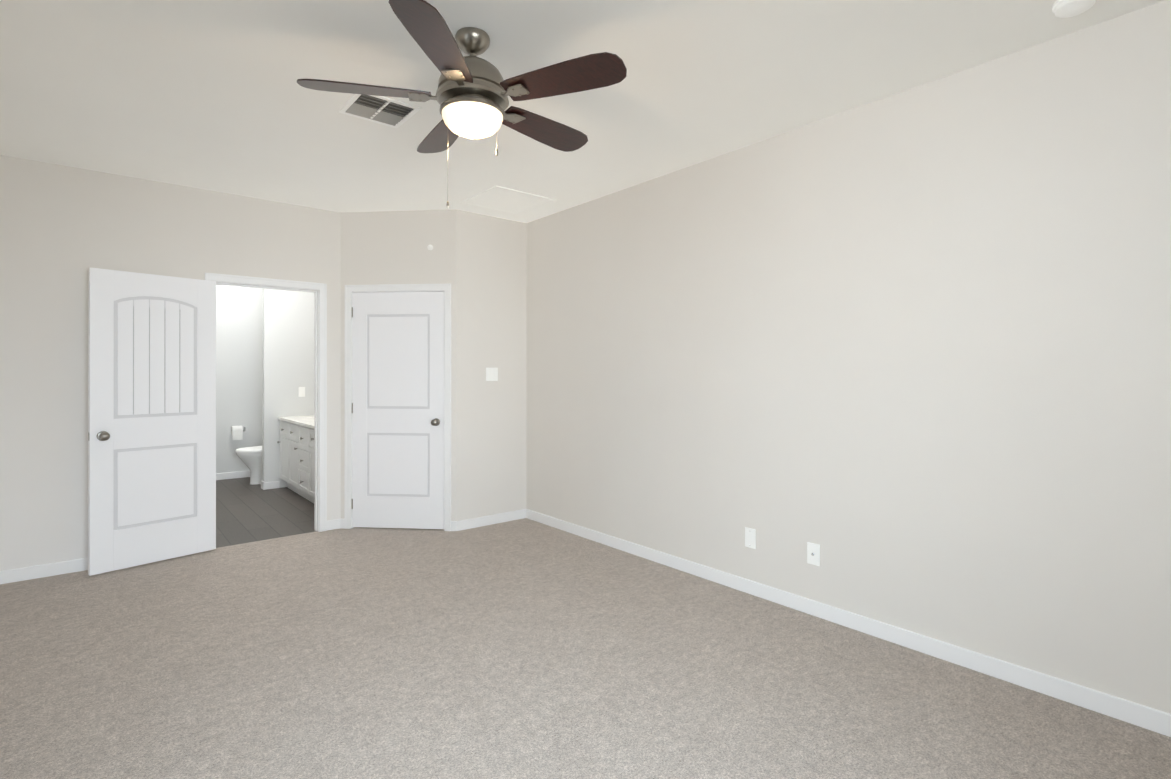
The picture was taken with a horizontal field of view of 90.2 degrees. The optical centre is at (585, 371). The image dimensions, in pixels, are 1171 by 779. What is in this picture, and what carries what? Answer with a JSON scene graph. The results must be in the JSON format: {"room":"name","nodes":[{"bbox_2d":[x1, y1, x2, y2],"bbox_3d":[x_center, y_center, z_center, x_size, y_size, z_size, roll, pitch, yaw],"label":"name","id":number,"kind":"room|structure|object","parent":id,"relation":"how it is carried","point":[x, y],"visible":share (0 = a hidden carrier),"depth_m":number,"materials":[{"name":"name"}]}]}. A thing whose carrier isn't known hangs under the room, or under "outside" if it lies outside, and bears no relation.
{"room":"empty bedroom","nodes":[
{"label":"empty bedroom","id":0,"kind":"room"},
{"bbox_2d":[0,155,340,570],"bbox_3d":[-2.476,-0.015,4.852,3.940,2.740,0.120,0,0,-40],"label":"wall","id":1,"kind":"structure","parent":0,"point":[63,229],"depth_m":3.95,"materials":[{"name":"paint"}]},
{"bbox_2d":[0,558,87,583],"bbox_3d":[-3.369,1.312,4.018,1.260,0.084,0.014,0,0,-40],"label":"baseboard","id":2,"kind":"structure","parent":1,"relation":"attached to","point":[38,571],"depth_m":3.84,"materials":[{"name":"white wood"}]},
{"bbox_2d":[88,267,215,575],"bbox_3d":[-3.044,0.327,4.147,0.169,2.030,0.754,0,0,38],"label":"bathroom door","id":3,"kind":"structure","parent":1,"relation":"in","point":[151,418],"depth_m":4.10,"materials":[{"name":"white wood"}]},
{"bbox_2d":[205,273,326,531],"bbox_3d":[-2.593,0.301,4.754,0.875,2.107,0.162,0,0,-40],"label":"door frame","id":4,"kind":"structure","parent":1,"relation":"attached to","point":[321,288],"depth_m":4.95,"materials":[{"name":"white wood"}]},
{"bbox_2d":[327,519,339,530],"bbox_3d":[-2.165,1.313,5.022,0.127,0.084,0.014,0,0,-40],"label":"baseboard","id":5,"kind":"structure","parent":1,"relation":"attached to","point":[333,524],"depth_m":5.01,"materials":[{"name":"white wood"}]},
{"bbox_2d":[216,285,262,472],"bbox_3d":[-4.492,-0.012,7.520,1.860,2.740,0.120,0,0,-40],"label":"wall","id":6,"kind":"structure","parent":0,"point":[239,331],"depth_m":7.47,"materials":[{"name":"paint"}]},
{"bbox_2d":[216,470,250,479],"bbox_3d":[-4.449,1.316,7.467,1.620,0.084,0.014,0,0,-40],"label":"baseboard","id":7,"kind":"structure","parent":6,"relation":"attached to","point":[231,475],"depth_m":7.42,"materials":[{"name":"white wood"}]},
{"bbox_2d":[231,426,244,439],"bbox_3d":[-4.413,0.771,7.424,0.170,0.175,0.126,0,0,-40],"label":"toilet paper holder","id":8,"kind":"object","parent":6,"relation":"attached to","point":[237,432],"visible":1,"depth_m":7.37,"materials":[{"name":"white paper"}]},
{"bbox_2d":[216,477,315,547],"bbox_3d":[-3.091,1.407,6.525,2.740,0.100,3.440,0,0,-40],"label":"floor","id":9,"kind":"structure","parent":0,"point":[247,511],"depth_m":5.59,"materials":[{"name":"wood"}]},
{"bbox_2d":[236,446,261,484],"bbox_3d":[-3.887,0.968,7.203,0.750,0.780,0.470,0,0,-40],"label":"toilet","id":10,"kind":"object","parent":9,"relation":"on","point":[250,458],"visible":0.23,"depth_m":7.00,"materials":[{"name":"white ceramic"}]},
{"bbox_2d":[277,419,313,502],"bbox_3d":[-2.725,0.957,6.210,0.576,0.800,2.048,0,0,-40],"label":"bathroom vanity","id":11,"kind":"object","parent":9,"relation":"on","point":[296,442],"depth_m":6.22,"materials":[{"name":"white wood"}]},
{"bbox_2d":[278,415,313,426],"bbox_3d":[-2.722,0.541,6.213,0.567,0.032,2.048,0,0,-40],"label":"countertop","id":12,"kind":"structure","parent":11,"relation":"on","point":[308,420],"depth_m":6.43,"materials":[{"name":"white stone"}]},
{"bbox_2d":[262,288,313,487],"bbox_3d":[-3.464,-0.012,6.997,0.710,2.740,0.100,0,0,-40],"label":"wall","id":13,"kind":"structure","parent":0,"point":[288,349],"depth_m":6.86,"materials":[{"name":"paint"}]},
{"bbox_2d":[263,481,279,489],"bbox_3d":[-3.645,1.315,6.770,0.171,0.084,0.014,0,0,-40],"label":"baseboard","id":14,"kind":"structure","parent":13,"relation":"attached to","point":[272,485],"depth_m":6.76,"materials":[{"name":"white wood"}]},
{"bbox_2d":[299,387,304,396],"bbox_3d":[-3.394,0.238,6.983,0.072,0.118,0.010,0,0,-40],"label":"light switch","id":15,"kind":"object","parent":13,"relation":"attached to","point":[301,391],"visible":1,"depth_m":6.98,"materials":[{"name":"white plastic"}]},
{"bbox_2d":[341,210,455,520],"bbox_3d":[-1.627,-0.015,5.082,1.070,2.740,0.120,0,0,5],"label":"wall","id":16,"kind":"structure","parent":0,"point":[384,247],"depth_m":5.02,"materials":[{"name":"paint"}]},
{"bbox_2d":[340,519,343,527],"bbox_3d":[-2.104,1.313,5.056,0.045,0.084,0.014,0,0,5],"label":"baseboard","id":17,"kind":"structure","parent":16,"relation":"attached to","point":[341,523],"depth_m":5.05,"materials":[{"name":"white wood"}]},
{"bbox_2d":[344,283,450,530],"bbox_3d":[-1.607,0.323,5.079,0.856,2.065,0.120,0,0,5],"label":"door frame","id":18,"kind":"structure","parent":16,"relation":"in","point":[352,375],"depth_m":5.06,"materials":[{"name":"white wood"}]},
{"bbox_2d":[352,292,443,528],"bbox_3d":[-1.615,0.328,5.037,0.819,2.030,0.169,0,0,5],"label":"closet door","id":19,"kind":"structure","parent":16,"relation":"in","point":[398,409],"depth_m":5.02,"materials":[{"name":"white wood"}]},
{"bbox_2d":[451,521,456,530],"bbox_3d":[-1.120,1.313,4.967,0.051,0.084,0.014,0,0,5],"label":"baseboard","id":20,"kind":"structure","parent":16,"relation":"attached to","point":[453,525],"depth_m":4.96,"materials":[{"name":"white wood"}]},
{"bbox_2d":[456,210,525,520],"bbox_3d":[-0.818,-0.015,5.287,0.836,2.740,0.120,0,0,-40],"label":"wall","id":21,"kind":"structure","parent":0,"point":[490,333],"depth_m":5.19,"materials":[{"name":"paint"}]},
{"bbox_2d":[456,509,525,530],"bbox_3d":[-0.823,1.313,5.194,0.722,0.084,0.014,0,0,-40],"label":"baseboard","id":22,"kind":"structure","parent":21,"relation":"attached to","point":[489,520],"depth_m":5.17,"materials":[{"name":"white wood"}]},
{"bbox_2d":[486,368,497,380],"bbox_3d":[-0.831,0.020,5.191,0.118,0.118,0.010,0,0,-40],"label":"light switch","id":23,"kind":"object","parent":21,"relation":"attached to","point":[491,374],"visible":1,"depth_m":5.19,"materials":[{"name":"white plastic"}]},
{"bbox_2d":[0,0,1163,222],"bbox_3d":[-0.451,-1.438,2.428,3.940,0.100,6.440,0,0,-40],"label":"ceiling","id":24,"kind":"structure","parent":0,"point":[208,94],"depth_m":2.78,"materials":[{"name":"paint"}]},
{"bbox_2d":[338,94,420,127],"bbox_3d":[-1.088,-1.381,3.082,0.320,0.010,0.320,0,0,-40],"label":"ceiling vent","id":25,"kind":"object","parent":24,"relation":"in","point":[387,111],"visible":0.94,"depth_m":3.08,"materials":[{"name":"white plastic"}]},
{"bbox_2d":[297,0,626,207],"bbox_3d":[-0.460,-1.028,2.453,1.270,0.720,1.275,0,0,-40],"label":"fan","id":26,"kind":"object","parent":24,"relation":"hanging from","point":[473,92],"visible":1,"depth_m":2.30,"materials":[{"name":"brown wood"}]},
{"bbox_2d":[460,186,556,214],"bbox_3d":[-0.627,-1.381,4.729,0.560,0.008,0.560,0,0,-40],"label":"attic hatch","id":27,"kind":"object","parent":24,"relation":"in","point":[505,200],"visible":1,"depth_m":4.69,"materials":[{"name":"paint"}]},
{"bbox_2d":[1052,0,1095,17],"bbox_3d":[1.827,-1.368,2.179,0.132,0.040,0.132,0,0,-40],"label":"smoke detector","id":28,"kind":"object","parent":24,"relation":"attached to","point":[1065,8],"visible":0.98,"depth_m":2.17,"materials":[{"name":"white plastic"}]},
{"bbox_2d":[0,518,1170,778],"bbox_3d":[-0.419,1.402,2.386,3.940,0.100,6.340,0,0,-40],"label":"floor carpet","id":29,"kind":"object","parent":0,"point":[524,648],"visible":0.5,"depth_m":2.55,"materials":[{"name":"beige carpet"}]},
{"bbox_2d":[526,0,1170,713],"bbox_3d":[1.287,-0.017,3.324,0.120,2.740,5.592,0,0,-40],"label":"wall","id":30,"kind":"structure","parent":0,"point":[902,360],"depth_m":2.85,"materials":[{"name":"paint"}]},
{"bbox_2d":[745,527,754,548],"bbox_3d":[1.005,1.013,3.561,0.007,0.118,0.072,0,0,-40],"label":"outlet","id":31,"kind":"object","parent":30,"relation":"attached to","point":[749,537],"visible":1,"depth_m":3.56,"materials":[{"name":"white plastic"}]},
{"bbox_2d":[807,542,819,565],"bbox_3d":[1.263,1.013,3.243,0.018,0.118,0.072,0,0,-40],"label":"outlet","id":32,"kind":"object","parent":30,"relation":"attached to","point":[813,553],"visible":1,"depth_m":3.24,"materials":[{"name":"white plastic"}]},
{"bbox_2d":[526,509,1170,736],"bbox_3d":[1.197,1.311,3.325,0.014,0.084,5.472,0,0,-40],"label":"baseboard","id":33,"kind":"structure","parent":30,"relation":"attached to","point":[1142,716],"depth_m":2.83,"materials":[{"name":"white wood"}]}
]}

